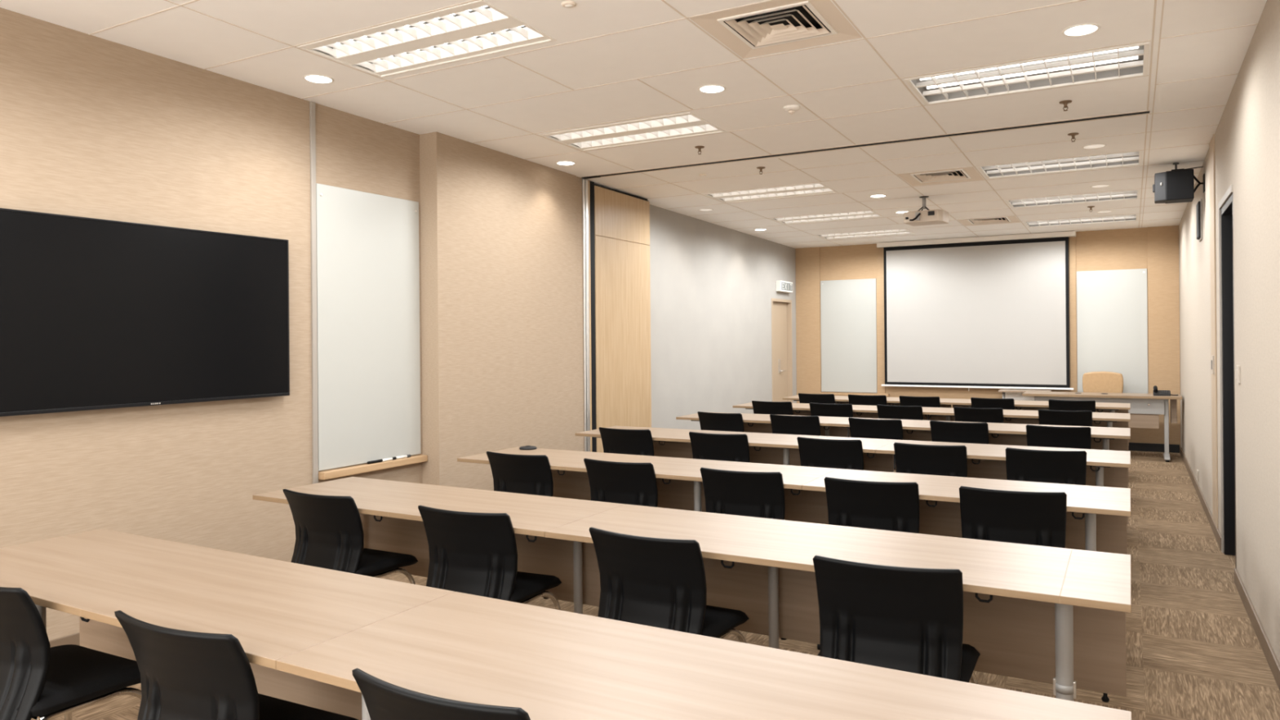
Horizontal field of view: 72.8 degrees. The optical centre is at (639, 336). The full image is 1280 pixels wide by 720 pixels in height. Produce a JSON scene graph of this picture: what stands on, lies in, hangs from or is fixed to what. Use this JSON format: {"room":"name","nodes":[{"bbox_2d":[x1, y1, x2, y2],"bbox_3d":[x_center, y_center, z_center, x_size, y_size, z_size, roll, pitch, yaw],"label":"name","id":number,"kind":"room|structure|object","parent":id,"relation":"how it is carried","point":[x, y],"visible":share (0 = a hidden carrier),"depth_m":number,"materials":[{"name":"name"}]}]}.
{"room":"lecture hall","nodes":[
{"label":"lecture hall","id":0,"kind":"room"},
{"bbox_2d":[0,7,422,640],"bbox_3d":[-2.960,-0.071,3.704,0.150,3.100,5.545,-1,0,29],"label":"wall","id":1,"kind":"structure","parent":0,"point":[91,126],"depth_m":4.49,"materials":[{"name":"paint"}]},
{"bbox_2d":[48,632,79,647],"bbox_3d":[-2.879,1.435,3.658,0.012,0.085,5.535,-1,0,29],"label":"baseboard","id":2,"kind":"structure","parent":1,"relation":"attached to","point":[73,639],"depth_m":4.04,"materials":[{"name":"brown"}]},
{"bbox_2d":[0,208,289,416],"bbox_3d":[-2.455,-0.110,4.369,0.054,0.905,1.600,-1,0,29],"label":"television","id":3,"kind":"object","parent":1,"relation":"attached to","point":[95,313],"visible":1,"depth_m":4.26,"materials":[{"name":"black"}]},
{"bbox_2d":[309,101,318,484],"bbox_3d":[-1.978,-0.024,5.277,0.014,2.811,0.034,-1,0,29],"label":"trim","id":4,"kind":"structure","parent":1,"relation":"attached to","point":[312,104],"depth_m":5.27,"materials":[{"name":"silver"}]},
{"bbox_2d":[315,182,420,471],"bbox_3d":[-1.751,-0.062,5.675,0.016,1.755,0.873,-1,0,29],"label":"whiteboard","id":5,"kind":"object","parent":1,"relation":"attached to","point":[368,259],"visible":1,"depth_m":5.63,"materials":[{"name":"grey ceramic"}]},
{"bbox_2d":[318,454,427,479],"bbox_3d":[-1.722,0.845,5.672,0.060,0.045,0.892,-1,0,29],"label":"marker tray","id":6,"kind":"object","parent":1,"relation":"attached to","point":[338,473],"visible":1,"depth_m":5.59,"materials":[{"name":"brown wood"}]},
{"bbox_2d":[419,131,584,490],"bbox_3d":[-1.075,-0.084,6.886,0.308,3.100,1.850,-1,0,29],"label":"wall pillar","id":7,"kind":"structure","parent":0,"point":[501,233],"depth_m":6.54,"materials":[{"name":"paint"}]},
{"bbox_2d":[0,0,1266,248],"bbox_3d":[1.137,-1.422,5.902,4.949,0.219,13.509,-1,0,29],"label":"ceiling","id":8,"kind":"structure","parent":0,"point":[182,34],"depth_m":5.08,"materials":[{"name":"tile"}]},
{"bbox_2d":[302,74,333,84],"bbox_3d":[-1.788,-1.435,4.833,0.164,0.006,0.164,-1,-1,29],"label":"recessed light","id":9,"kind":"object","parent":8,"relation":"in","point":[316,78],"visible":1,"depth_m":4.83,"materials":[{"name":"white paint"}]},
{"bbox_2d":[296,0,556,77],"bbox_3d":[-1.057,-1.486,4.277,1.180,0.089,0.560,-1,-1,29],"label":"ceiling light","id":10,"kind":"object","parent":8,"relation":"attached to","point":[477,28],"visible":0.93,"depth_m":4.29,"materials":[{"name":"white paint"}]},
{"bbox_2d":[555,160,575,165],"bbox_3d":[-0.599,-1.403,7.008,0.164,0.006,0.164,-1,-1,29],"label":"recessed light","id":11,"kind":"object","parent":8,"relation":"in","point":[559,162],"visible":1,"depth_m":7.00,"materials":[{"name":"white paint"}]},
{"bbox_2d":[561,0,576,8],"bbox_3d":[-0.311,-1.447,3.788,0.064,0.014,0.064,-1,-1,29],"label":"ceiling sensor","id":12,"kind":"object","parent":8,"relation":"attached to","point":[568,4],"visible":1,"depth_m":3.77,"materials":[{"name":"white plastic"}]},
{"bbox_2d":[538,111,725,151],"bbox_3d":[-0.058,-1.460,6.049,1.180,0.089,0.560,-1,-1,29],"label":"ceiling light","id":13,"kind":"object","parent":8,"relation":"attached to","point":[686,124],"visible":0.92,"depth_m":6.07,"materials":[{"name":"white paint"}]},
{"bbox_2d":[88,0,1257,245],"bbox_3d":[1.137,-1.422,5.902,4.849,0.220,13.409,-1,0,29],"label":"trim","id":14,"kind":"structure","parent":8,"relation":"attached to","point":[664,1],"depth_m":5.08,"materials":[{"name":"beige"}]},
{"bbox_2d":[697,84,725,93],"bbox_3d":[0.416,-1.433,5.019,0.164,0.006,0.164,-1,-1,29],"label":"recessed light","id":15,"kind":"object","parent":8,"relation":"in","point":[710,88],"visible":1,"depth_m":5.01,"materials":[{"name":"white paint"}]},
{"bbox_2d":[702,182,838,202],"bbox_3d":[1.247,-1.426,8.362,1.180,0.089,0.560,-1,-1,29],"label":"ceiling light","id":16,"kind":"object","parent":8,"relation":"attached to","point":[812,188],"visible":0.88,"depth_m":8.40,"materials":[{"name":"white paint"}]},
{"bbox_2d":[689,0,862,58],"bbox_3d":[0.650,-1.475,4.077,0.620,0.050,0.630,-1,-1,29],"label":"ceiling vent","id":17,"kind":"object","parent":8,"relation":"in","point":[775,26],"visible":0.99,"depth_m":4.11,"materials":[{"name":"beige metal"}]},
{"bbox_2d":[782,104,799,114],"bbox_3d":[0.943,-1.407,5.399,0.104,0.046,0.104,-1,-1,29],"label":"smoke detector","id":18,"kind":"object","parent":8,"relation":"attached to","point":[791,108],"visible":1,"depth_m":5.37,"materials":[{"name":"white paint"}]},
{"bbox_2d":[768,209,884,224],"bbox_3d":[2.121,-1.403,9.912,1.180,0.089,0.560,-1,-1,29],"label":"ceiling light","id":19,"kind":"object","parent":8,"relation":"attached to","point":[862,214],"visible":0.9,"depth_m":9.97,"materials":[{"name":"white paint"}]},
{"bbox_2d":[814,228,915,239],"bbox_3d":[2.932,-1.381,11.349,1.180,0.089,0.560,-1,-1,29],"label":"ceiling light","id":20,"kind":"object","parent":8,"relation":"attached to","point":[902,231],"visible":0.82,"depth_m":11.40,"materials":[{"name":"white paint"}]},
{"bbox_2d":[581,104,1226,178],"bbox_3d":[1.549,-1.411,6.467,4.687,0.008,0.107,-1,0,29],"label":"trim","id":21,"kind":"structure","parent":8,"relation":"attached to","point":[1144,112],"depth_m":6.27,"materials":[{"name":"black metal"}]},
{"bbox_2d":[903,195,948,226],"bbox_3d":[2.819,-1.252,8.565,0.382,0.262,0.346,-1,0,29],"label":"projector","id":22,"kind":"object","parent":8,"relation":"attached to","point":[936,216],"visible":1,"depth_m":8.47,"materials":[{"name":"beige"}]},
{"bbox_2d":[897,167,983,186],"bbox_3d":[2.632,-1.422,7.592,0.620,0.050,0.620,-1,-1,29],"label":"ceiling vent","id":23,"kind":"object","parent":8,"relation":"in","point":[966,174],"visible":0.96,"depth_m":7.65,"materials":[{"name":"beige metal"}]},
{"bbox_2d":[957,215,1020,226],"bbox_3d":[4.096,-1.384,10.187,0.620,0.050,0.580,-1,-1,29],"label":"ceiling vent","id":24,"kind":"object","parent":8,"relation":"in","point":[1003,219],"visible":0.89,"depth_m":10.25,"materials":[{"name":"beige metal"}]},
{"bbox_2d":[904,42,1149,105],"bbox_3d":[2.131,-1.480,4.809,1.180,0.089,0.580,-1,-1,29],"label":"ceiling light","id":25,"kind":"object","parent":8,"relation":"attached to","point":[1131,60],"visible":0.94,"depth_m":4.87,"materials":[{"name":"white paint"}]},
{"bbox_2d":[977,150,1142,178],"bbox_3d":[3.428,-1.446,7.109,1.180,0.089,0.580,-1,-1,29],"label":"ceiling light","id":26,"kind":"object","parent":8,"relation":"attached to","point":[1132,157],"visible":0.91,"depth_m":7.19,"materials":[{"name":"white paint"}]},
{"bbox_2d":[1004,189,1140,208],"bbox_3d":[4.337,-1.422,8.720,1.180,0.089,0.580,-1,-1,29],"label":"ceiling light","id":27,"kind":"object","parent":8,"relation":"attached to","point":[1126,194],"visible":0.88,"depth_m":8.79,"materials":[{"name":"white paint"}]},
{"bbox_2d":[1022,213,1138,227],"bbox_3d":[5.162,-1.400,10.184,1.180,0.089,0.580,-1,-1,29],"label":"ceiling light","id":28,"kind":"object","parent":8,"relation":"attached to","point":[1132,217],"visible":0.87,"depth_m":10.26,"materials":[{"name":"white paint"}]},
{"bbox_2d":[1062,22,1100,36],"bbox_3d":[2.080,-1.448,4.098,0.164,0.006,0.164,-1,-1,29],"label":"recessed light","id":29,"kind":"object","parent":8,"relation":"in","point":[1081,29],"visible":1,"depth_m":4.09,"materials":[{"name":"white paint"}]},
{"bbox_2d":[1081,143,1106,149],"bbox_3d":[3.366,-1.413,6.439,0.164,0.006,0.164,-1,-1,29],"label":"recessed light","id":30,"kind":"object","parent":8,"relation":"in","point":[1091,146],"visible":1,"depth_m":6.45,"materials":[{"name":"white paint"}]},
{"bbox_2d":[1152,162,1204,203],"bbox_3d":[4.339,-1.250,7.003,0.354,0.311,0.210,-1,0,29],"label":"loudspeaker","id":31,"kind":"object","parent":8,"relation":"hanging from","point":[1175,185],"visible":1,"depth_m":6.93,"materials":[{"name":"black"}]},
{"bbox_2d":[1154,172,1165,203],"bbox_3d":[4.230,-1.211,7.065,0.077,0.227,0.202,-1,0,29],"label":"grille","id":32,"kind":"object","parent":31,"relation":"attached to","point":[1159,178],"depth_m":6.99,"materials":[{"name":"grey plastic"}]},
{"bbox_2d":[53,450,1279,719],"bbox_3d":[1.466,1.443,5.728,6.149,0.001,14.009,-1,0,29],"label":"floor","id":33,"kind":"structure","parent":0,"point":[1194,651],"depth_m":4.24,"materials":[{"name":"carpet"}]},
{"bbox_2d":[0,586,141,719],"bbox_3d":[-1.752,1.070,2.575,0.490,0.794,0.463,-1,0,28],"label":"chair","id":34,"kind":"object","parent":33,"relation":"on","point":[39,681],"visible":0.95,"depth_m":2.40,"materials":[{"name":"black plastic"}]},
{"bbox_2d":[0,528,454,719],"bbox_3d":[-1.448,1.100,2.658,1.784,0.730,0.600,-1,0,29],"label":"table","id":35,"kind":"object","parent":33,"relation":"on","point":[276,610],"visible":0.66,"depth_m":2.56,"materials":[{"name":"brown wood"}]},
{"bbox_2d":[114,610,358,719],"bbox_3d":[-1.012,1.064,2.191,0.490,0.794,0.463,-1,0,27],"label":"chair","id":36,"kind":"object","parent":33,"relation":"on","point":[185,675],"visible":1,"depth_m":2.03,"materials":[{"name":"black plastic"}]},
{"bbox_2d":[282,488,417,584],"bbox_3d":[-1.310,1.068,3.907,0.490,0.794,0.463,-1,0,29],"label":"chair","id":37,"kind":"object","parent":33,"relation":"on","point":[330,535],"visible":0.78,"depth_m":3.75,"materials":[{"name":"black plastic"}]},
{"bbox_2d":[253,476,624,613],"bbox_3d":[-0.934,1.097,3.914,1.671,0.730,0.600,-1,0,29],"label":"table","id":38,"kind":"object","parent":33,"relation":"on","point":[391,518],"visible":0.6,"depth_m":3.86,"materials":[{"name":"brown wood"}]},
{"bbox_2d":[351,668,530,719],"bbox_3d":[-0.302,1.058,1.794,0.490,0.794,0.463,-1,0,29],"label":"chair","id":39,"kind":"object","parent":33,"relation":"on","point":[384,700],"visible":1,"depth_m":1.62,"materials":[{"name":"black plastic"}]},
{"bbox_2d":[417,505,561,610],"bbox_3d":[-0.612,1.062,3.517,0.490,0.794,0.463,-1,0,25],"label":"chair","id":40,"kind":"object","parent":33,"relation":"on","point":[474,553],"visible":0.79,"depth_m":3.36,"materials":[{"name":"black plastic"}]},
{"bbox_2d":[486,451,553,599],"bbox_3d":[-0.628,1.063,5.146,0.490,0.794,0.463,-1,0,28],"label":"chair","id":41,"kind":"object","parent":33,"relation":"on","point":[529,474],"visible":0.45,"depth_m":4.98,"materials":[{"name":"black plastic"}]},
{"bbox_2d":[582,178,596,452],"bbox_3d":[-0.475,0.037,7.716,0.080,2.849,0.181,-1,0,29],"label":"post","id":42,"kind":"object","parent":33,"relation":"on","point":[588,187],"visible":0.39,"depth_m":7.69,"materials":[{"name":"silver metal"}]},
{"bbox_2d":[583,457,657,506],"bbox_3d":[-0.036,1.058,4.812,0.490,0.794,0.463,-1,0,28],"label":"chair","id":43,"kind":"object","parent":33,"relation":"on","point":[610,482],"visible":0.44,"depth_m":4.65,"materials":[{"name":"black plastic"}]},
{"bbox_2d":[594,184,651,453],"bbox_3d":[-0.205,0.037,8.260,0.145,2.822,1.018,-1,0,29],"label":"wall","id":44,"kind":"structure","parent":33,"relation":"on","point":[621,219],"depth_m":8.18,"materials":[{"name":"brown wood"}]},
{"bbox_2d":[599,426,653,456],"bbox_3d":[-0.032,1.060,6.469,0.490,0.794,0.463,-1,0,27],"label":"chair","id":45,"kind":"object","parent":33,"relation":"on","point":[616,441],"visible":0.35,"depth_m":6.30,"materials":[{"name":"fabric"}]},
{"bbox_2d":[457,445,837,524],"bbox_3d":[-0.014,1.080,4.997,2.171,0.751,0.600,-1,0,29],"label":"table","id":46,"kind":"object","parent":33,"relation":"on","point":[679,482],"depth_m":4.99,"materials":[{"name":"brown wood"}]},
{"bbox_2d":[588,527,749,643],"bbox_3d":[0.098,1.055,3.066,0.490,0.794,0.463,-1,0,31],"label":"chair","id":47,"kind":"object","parent":33,"relation":"on","point":[660,583],"visible":0.77,"depth_m":2.92,"materials":[{"name":"black plastic"}]},
{"bbox_2d":[275,591,1131,719],"bbox_3d":[0.061,1.086,1.806,1.680,0.730,0.600,-1,0,29],"label":"table","id":48,"kind":"object","parent":33,"relation":"on","point":[548,664],"visible":1,"depth_m":1.86,"materials":[{"name":"brown wood"}]},
{"bbox_2d":[688,431,749,462],"bbox_3d":[0.609,1.054,6.119,0.490,0.794,0.463,-1,0,25],"label":"chair","id":49,"kind":"object","parent":33,"relation":"on","point":[713,446],"visible":0.38,"depth_m":5.95,"materials":[{"name":"fabric"}]},
{"bbox_2d":[697,411,744,431],"bbox_3d":[0.783,1.054,7.737,0.490,0.794,0.463,-1,0,31],"label":"chair","id":50,"kind":"object","parent":33,"relation":"on","point":[731,422],"visible":0.29,"depth_m":7.57,"materials":[{"name":"fabric"}]},
{"bbox_2d":[575,426,896,472],"bbox_3d":[0.647,1.086,6.311,2.275,0.730,0.600,-1,0,29],"label":"table","id":51,"kind":"object","parent":33,"relation":"on","point":[764,448],"visible":0.27,"depth_m":6.29,"materials":[{"name":"brown wood"}]},
{"bbox_2d":[700,467,786,639],"bbox_3d":[0.572,1.053,4.456,0.490,0.794,0.463,-1,0,25],"label":"chair","id":52,"kind":"object","parent":33,"relation":"on","point":[740,493],"visible":0.5,"depth_m":4.29,"materials":[{"name":"black plastic"}]},
{"bbox_2d":[675,412,848,437],"bbox_3d":[1.099,1.083,7.780,1.431,0.730,0.600,-1,0,29],"label":"table","id":53,"kind":"object","parent":33,"relation":"on","point":[753,423],"visible":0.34,"depth_m":7.70,"materials":[{"name":"brown wood"}]},
{"bbox_2d":[751,400,793,415],"bbox_3d":[1.423,1.050,9.011,0.490,0.794,0.463,-1,0,27],"label":"chair","id":54,"kind":"object","parent":33,"relation":"on","point":[759,407],"visible":0.26,"depth_m":8.84,"materials":[{"name":"fabric"}]},
{"bbox_2d":[769,413,820,435],"bbox_3d":[1.371,1.049,7.425,0.490,0.794,0.463,-1,0,27],"label":"chair","id":55,"kind":"object","parent":33,"relation":"on","point":[781,424],"visible":0.31,"depth_m":7.26,"materials":[{"name":"fabric"}]},
{"bbox_2d":[798,393,835,404],"bbox_3d":[2.107,1.045,10.128,0.490,0.794,0.463,-1,0,28],"label":"chair","id":56,"kind":"object","parent":33,"relation":"on","point":[803,397],"visible":0.18,"depth_m":9.96,"materials":[{"name":"fabric"}]},
{"bbox_2d":[796,436,863,470],"bbox_3d":[1.301,1.048,5.746,0.490,0.794,0.463,-1,0,29],"label":"chair","id":57,"kind":"object","parent":33,"relation":"on","point":[813,452],"visible":0.33,"depth_m":5.58,"materials":[{"name":"black plastic"}]},
{"bbox_2d":[733,402,928,420],"bbox_3d":[1.944,1.077,8.914,1.886,0.730,0.600,-1,0,29],"label":"table","id":58,"kind":"object","parent":33,"relation":"on","point":[798,409],"visible":0.18,"depth_m":8.91,"materials":[{"name":"brown wood"}]},
{"bbox_2d":[808,402,853,437],"bbox_3d":[1.949,1.045,8.670,0.490,0.794,0.463,-1,0,27],"label":"chair","id":59,"kind":"object","parent":33,"relation":"on","point":[816,409],"visible":0.24,"depth_m":8.50,"materials":[{"name":"fabric"}]},
{"bbox_2d":[544,504,1131,702],"bbox_3d":[0.624,1.083,3.035,1.906,0.730,0.600,-1,0,29],"label":"table","id":60,"kind":"object","parent":33,"relation":"on","point":[1056,616],"visible":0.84,"depth_m":2.92,"materials":[{"name":"brown wood"}]},
{"bbox_2d":[848,394,887,405],"bbox_3d":[2.613,1.041,9.842,0.490,0.794,0.463,-1,0,27],"label":"chair","id":61,"kind":"object","parent":33,"relation":"on","point":[869,400],"visible":0.28,"depth_m":9.67,"materials":[{"name":"fabric"}]},
{"bbox_2d":[782,395,953,408],"bbox_3d":[2.618,1.073,10.037,1.816,0.730,0.600,-1,0,29],"label":"table","id":62,"kind":"object","parent":33,"relation":"on","point":[891,401],"visible":0.16,"depth_m":9.92,"materials":[{"name":"brown wood"}]},
{"bbox_2d":[817,476,919,650],"bbox_3d":[1.128,1.048,4.129,0.490,0.794,0.463,-1,0,25],"label":"chair","id":63,"kind":"object","parent":33,"relation":"on","point":[878,505],"visible":0.43,"depth_m":3.97,"materials":[{"name":"black plastic"}]},
{"bbox_2d":[848,417,902,469],"bbox_3d":[1.956,1.044,7.058,0.490,0.794,0.463,-1,0,31],"label":"chair","id":64,"kind":"object","parent":33,"relation":"on","point":[859,428],"visible":0.38,"depth_m":6.89,"materials":[{"name":"fabric"}]},
{"bbox_2d":[813,555,980,684],"bbox_3d":[0.787,1.049,2.679,0.490,0.794,0.463,-1,0,25],"label":"chair","id":65,"kind":"object","parent":33,"relation":"on","point":[910,620],"visible":0.84,"depth_m":2.52,"materials":[{"name":"black plastic"}]},
{"bbox_2d":[876,404,923,420],"bbox_3d":[2.540,1.040,8.361,0.490,0.794,0.463,-1,0,31],"label":"chair","id":66,"kind":"object","parent":33,"relation":"on","point":[884,411],"visible":0.22,"depth_m":8.20,"materials":[{"name":"fabric"}]},
{"bbox_2d":[899,395,940,420],"bbox_3d":[3.106,1.036,9.564,0.490,0.794,0.463,-1,0,27],"label":"chair","id":67,"kind":"object","parent":33,"relation":"on","point":[925,402],"visible":0.14,"depth_m":9.39,"materials":[{"name":"fabric"}]},
{"bbox_2d":[893,442,967,477],"bbox_3d":[1.833,1.043,5.415,0.490,0.794,0.463,-1,0,27],"label":"chair","id":68,"kind":"object","parent":33,"relation":"on","point":[917,459],"visible":0.43,"depth_m":5.25,"materials":[{"name":"black plastic"}]},
{"bbox_2d":[929,420,988,444],"bbox_3d":[2.513,1.039,6.759,0.490,0.794,0.463,-1,0,31],"label":"chair","id":69,"kind":"object","parent":33,"relation":"on","point":[941,431],"visible":0.34,"depth_m":6.60,"materials":[{"name":"fabric"}]},
{"bbox_2d":[801,468,1130,554],"bbox_3d":[1.536,1.076,4.122,1.386,0.730,0.600,-1,0,29],"label":"table","id":70,"kind":"object","parent":33,"relation":"on","point":[1096,516],"visible":0.38,"depth_m":4.07,"materials":[{"name":"brown wood"}]},
{"bbox_2d":[953,406,1003,422],"bbox_3d":[3.157,1.034,8.033,0.490,0.794,0.463,-1,0,31],"label":"chair","id":71,"kind":"object","parent":33,"relation":"on","point":[961,414],"visible":0.22,"depth_m":7.87,"materials":[{"name":"fabric"}]},
{"bbox_2d":[831,417,1130,486],"bbox_3d":[2.661,1.069,6.899,2.153,0.730,0.600,-1,0,29],"label":"table","id":72,"kind":"object","parent":33,"relation":"on","point":[1109,438],"visible":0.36,"depth_m":6.82,"materials":[{"name":"brown wood"}]},
{"bbox_2d":[970,397,1014,409],"bbox_3d":[3.758,1.031,9.197,0.490,0.794,0.463,-1,0,31],"label":"chair","id":73,"kind":"object","parent":33,"relation":"on","point":[976,402],"visible":0.2,"depth_m":9.02,"materials":[{"name":"fabric"}]},
{"bbox_2d":[875,440,1130,524],"bbox_3d":[2.250,1.071,5.407,1.404,0.730,0.600,-1,0,29],"label":"table","id":74,"kind":"object","parent":33,"relation":"on","point":[1104,468],"visible":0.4,"depth_m":5.34,"materials":[{"name":"brown wood"}]},
{"bbox_2d":[959,485,1076,688],"bbox_3d":[1.657,1.043,3.854,0.490,0.794,0.463,-1,0,25],"label":"chair","id":75,"kind":"object","parent":33,"relation":"on","point":[1024,517],"visible":0.48,"depth_m":3.69,"materials":[{"name":"black plastic"}]},
{"bbox_2d":[998,389,1051,400],"bbox_3d":[4.944,1.052,11.153,0.600,0.734,0.300,-1,0,29],"label":"side table","id":76,"kind":"object","parent":33,"relation":"on","point":[1016,394],"visible":0.27,"depth_m":11.16,"materials":[{"name":"brown wood"}]},
{"bbox_2d":[922,407,1130,427],"bbox_3d":[3.527,1.063,8.021,1.747,0.730,0.600,-1,0,29],"label":"table","id":77,"kind":"object","parent":33,"relation":"on","point":[941,414],"visible":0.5,"depth_m":7.91,"materials":[{"name":"brown wood"}]},
{"bbox_2d":[943,398,1130,445],"bbox_3d":[4.170,1.059,9.162,1.747,0.730,0.600,-1,0,29],"label":"table","id":78,"kind":"object","parent":33,"relation":"on","point":[1108,407],"visible":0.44,"depth_m":9.00,"materials":[{"name":"brown wood"}]},
{"bbox_2d":[1005,447,1086,485],"bbox_3d":[2.396,1.038,5.128,0.490,0.794,0.463,-1,0,25],"label":"chair","id":79,"kind":"object","parent":33,"relation":"on","point":[1062,467],"visible":0.41,"depth_m":4.96,"materials":[{"name":"black plastic"}]},
{"bbox_2d":[1026,424,1091,448],"bbox_3d":[3.087,1.034,6.387,0.490,0.794,0.463,-1,0,29],"label":"chair","id":80,"kind":"object","parent":33,"relation":"on","point":[1078,437],"visible":0.27,"depth_m":6.22,"materials":[{"name":"fabric"}]},
{"bbox_2d":[1038,408,1092,426],"bbox_3d":[3.771,1.029,7.687,0.490,0.794,0.463,-1,0,28],"label":"chair","id":81,"kind":"object","parent":33,"relation":"on","point":[1048,417],"visible":0.16,"depth_m":7.52,"materials":[{"name":"fabric"}]},
{"bbox_2d":[1048,399,1095,412],"bbox_3d":[4.397,1.025,8.836,0.490,0.794,0.463,-1,0,27],"label":"chair","id":82,"kind":"object","parent":33,"relation":"on","point":[1055,405],"visible":0.26,"depth_m":8.67,"materials":[{"name":"fabric"}]},
{"bbox_2d":[1022,391,1182,462],"bbox_3d":[5.476,1.043,10.343,1.648,0.743,0.550,-1,0,29],"label":"desk","id":83,"kind":"object","parent":33,"relation":"on","point":[1145,410],"visible":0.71,"depth_m":10.02,"materials":[{"name":"brown wood"}]},
{"bbox_2d":[1153,385,1178,395],"bbox_3d":[6.041,0.618,9.980,0.250,0.108,0.194,-1,0,29],"label":"desk telephone","id":84,"kind":"object","parent":83,"relation":"on","point":[1156,393],"visible":1,"depth_m":9.96,"materials":[{"name":"grey plastic"}]},
{"bbox_2d":[1082,371,1123,392],"bbox_3d":[5.645,0.919,10.600,0.457,0.985,0.463,-1,0,29],"label":"office chair","id":85,"kind":"object","parent":33,"relation":"on","point":[1095,381],"visible":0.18,"depth_m":10.70,"materials":[{"name":"beige leather"}]},
{"bbox_2d":[648,204,796,430],"bbox_3d":[0.787,-0.097,10.350,0.150,3.100,6.014,-1,0,29],"label":"wall","id":86,"kind":"structure","parent":0,"point":[713,286],"depth_m":10.29,"materials":[{"name":"white paint"}]},
{"bbox_2d":[771,297,792,403],"bbox_3d":[1.984,0.453,12.416,0.116,1.985,0.824,-1,0,29],"label":"door","id":87,"kind":"structure","parent":86,"relation":"in","point":[781,309],"depth_m":12.53,"materials":[{"name":"beige paint"}]},
{"bbox_2d":[776,280,792,293],"bbox_3d":[2.062,-0.717,12.387,0.078,0.148,0.490,-1,0,29],"label":"exit sign","id":88,"kind":"object","parent":86,"relation":"attached to","point":[781,286],"visible":1,"depth_m":12.29,"materials":[{"name":"white"}]},
{"bbox_2d":[819,227,1180,443],"bbox_3d":[4.478,-0.126,11.806,5.149,3.100,0.150,-1,0,29],"label":"wall","id":89,"kind":"structure","parent":0,"point":[1122,248],"depth_m":11.10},
{"bbox_2d":[795,247,821,403],"bbox_3d":[2.487,0.057,12.831,0.367,2.770,0.022,-1,0,29],"label":"wall panel","id":90,"kind":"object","parent":89,"relation":"attached to","point":[808,351],"depth_m":12.82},
{"bbox_2d":[820,278,876,392],"bbox_3d":[3.007,-0.015,12.539,0.810,1.625,0.017,-1,0,29],"label":"whiteboard","id":91,"kind":"object","parent":89,"relation":"attached to","point":[848,308],"visible":1,"depth_m":12.53,"materials":[{"name":"grey ceramic"}]},
{"bbox_2d":[819,391,888,396],"bbox_3d":[3.066,0.823,12.458,0.990,0.036,0.062,-1,0,29],"label":"marker tray","id":92,"kind":"object","parent":89,"relation":"attached to","point":[820,393],"visible":0.76,"depth_m":12.46,"materials":[{"name":"brown wood"}]},
{"bbox_2d":[875,243,885,393],"bbox_3d":[3.413,0.049,12.309,0.108,2.770,0.022,-1,0,29],"label":"trim","id":93,"kind":"structure","parent":89,"relation":"attached to","point":[879,251],"depth_m":12.30,"materials":[{"name":"wood"}]},
{"bbox_2d":[876,231,1075,391],"bbox_3d":[4.449,-0.304,11.638,2.501,2.058,0.120,-1,0,29],"label":"projection screen","id":94,"kind":"object","parent":89,"relation":"attached to","point":[985,312],"visible":1,"depth_m":11.59,"materials":[{"name":"white"}]},
{"bbox_2d":[1069,236,1076,391],"bbox_3d":[5.540,0.029,11.109,0.074,2.770,0.022,-1,0,29],"label":"trim","id":95,"kind":"structure","parent":89,"relation":"attached to","point":[1073,313],"depth_m":11.10,"materials":[{"name":"wood"}]},
{"bbox_2d":[1076,268,1147,393],"bbox_3d":[5.917,-0.035,10.898,0.778,1.612,0.017,-1,0,29],"label":"whiteboard","id":96,"kind":"object","parent":89,"relation":"attached to","point":[1112,308],"visible":0.77,"depth_m":10.88,"materials":[{"name":"grey ceramic"}]},
{"bbox_2d":[1128,442,1179,453],"bbox_3d":[4.435,1.374,11.717,4.831,0.100,0.014,-1,0,29],"label":"baseboard","id":97,"kind":"structure","parent":89,"relation":"attached to","point":[1173,448],"depth_m":10.67,"materials":[{"name":"grey plastic"}]},
{"bbox_2d":[1146,225,1180,445],"bbox_3d":[6.405,0.022,10.622,0.328,2.770,0.022,-1,0,29],"label":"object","id":98,"kind":"structure","parent":89,"relation":"attached to","point":[1163,287],"depth_m":10.61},
{"bbox_2d":[1178,0,1279,664],"bbox_3d":[3.325,-0.123,4.673,0.150,3.100,13.409,-1,0,29],"label":"wall","id":99,"kind":"structure","parent":0,"point":[1255,91],"depth_m":4.40,"materials":[{"name":"beige paint"}]},
{"bbox_2d":[1195,199,1202,241],"bbox_3d":[4.672,-0.972,7.258,0.030,0.330,0.250,-1,0,29],"label":"wall fixture","id":100,"kind":"object","parent":99,"relation":"attached to","point":[1199,205],"visible":1,"depth_m":7.17,"materials":[{"name":"grey plastic"}]},
{"bbox_2d":[1179,445,1221,551],"bbox_3d":[5.209,1.372,8.155,0.012,0.085,5.454,-1,0,29],"label":"baseboard","id":101,"kind":"structure","parent":99,"relation":"attached to","point":[1217,535],"depth_m":7.19,"materials":[{"name":"brown"}]},
{"bbox_2d":[1208,133,1218,528],"bbox_3d":[4.101,-0.040,6.211,0.010,2.752,0.350,-1,0,29],"label":"trim","id":102,"kind":"structure","parent":99,"relation":"attached to","point":[1211,145],"depth_m":6.14,"materials":[{"name":"beige paint"}]},
{"bbox_2d":[1217,184,1236,568],"bbox_3d":[3.779,0.269,5.329,0.310,2.310,0.835,-1,0,29],"label":"door","id":103,"kind":"structure","parent":99,"relation":"in","point":[1225,206],"depth_m":5.67,"materials":[{"name":"black"}]},
{"bbox_2d":[1235,364,1240,383],"bbox_3d":[3.313,0.207,4.814,0.014,0.100,0.085,-1,0,29],"label":"light switch","id":104,"kind":"object","parent":99,"relation":"attached to","point":[1237,366],"visible":1,"depth_m":4.78,"materials":[{"name":"beige"}]},
{"bbox_2d":[1234,568,1279,690],"bbox_3d":[1.713,1.395,1.954,0.012,0.085,7.078,-1,0,29],"label":"baseboard","id":105,"kind":"structure","parent":99,"relation":"attached to","point":[1273,664],"depth_m":4.06,"materials":[{"name":"brown"}]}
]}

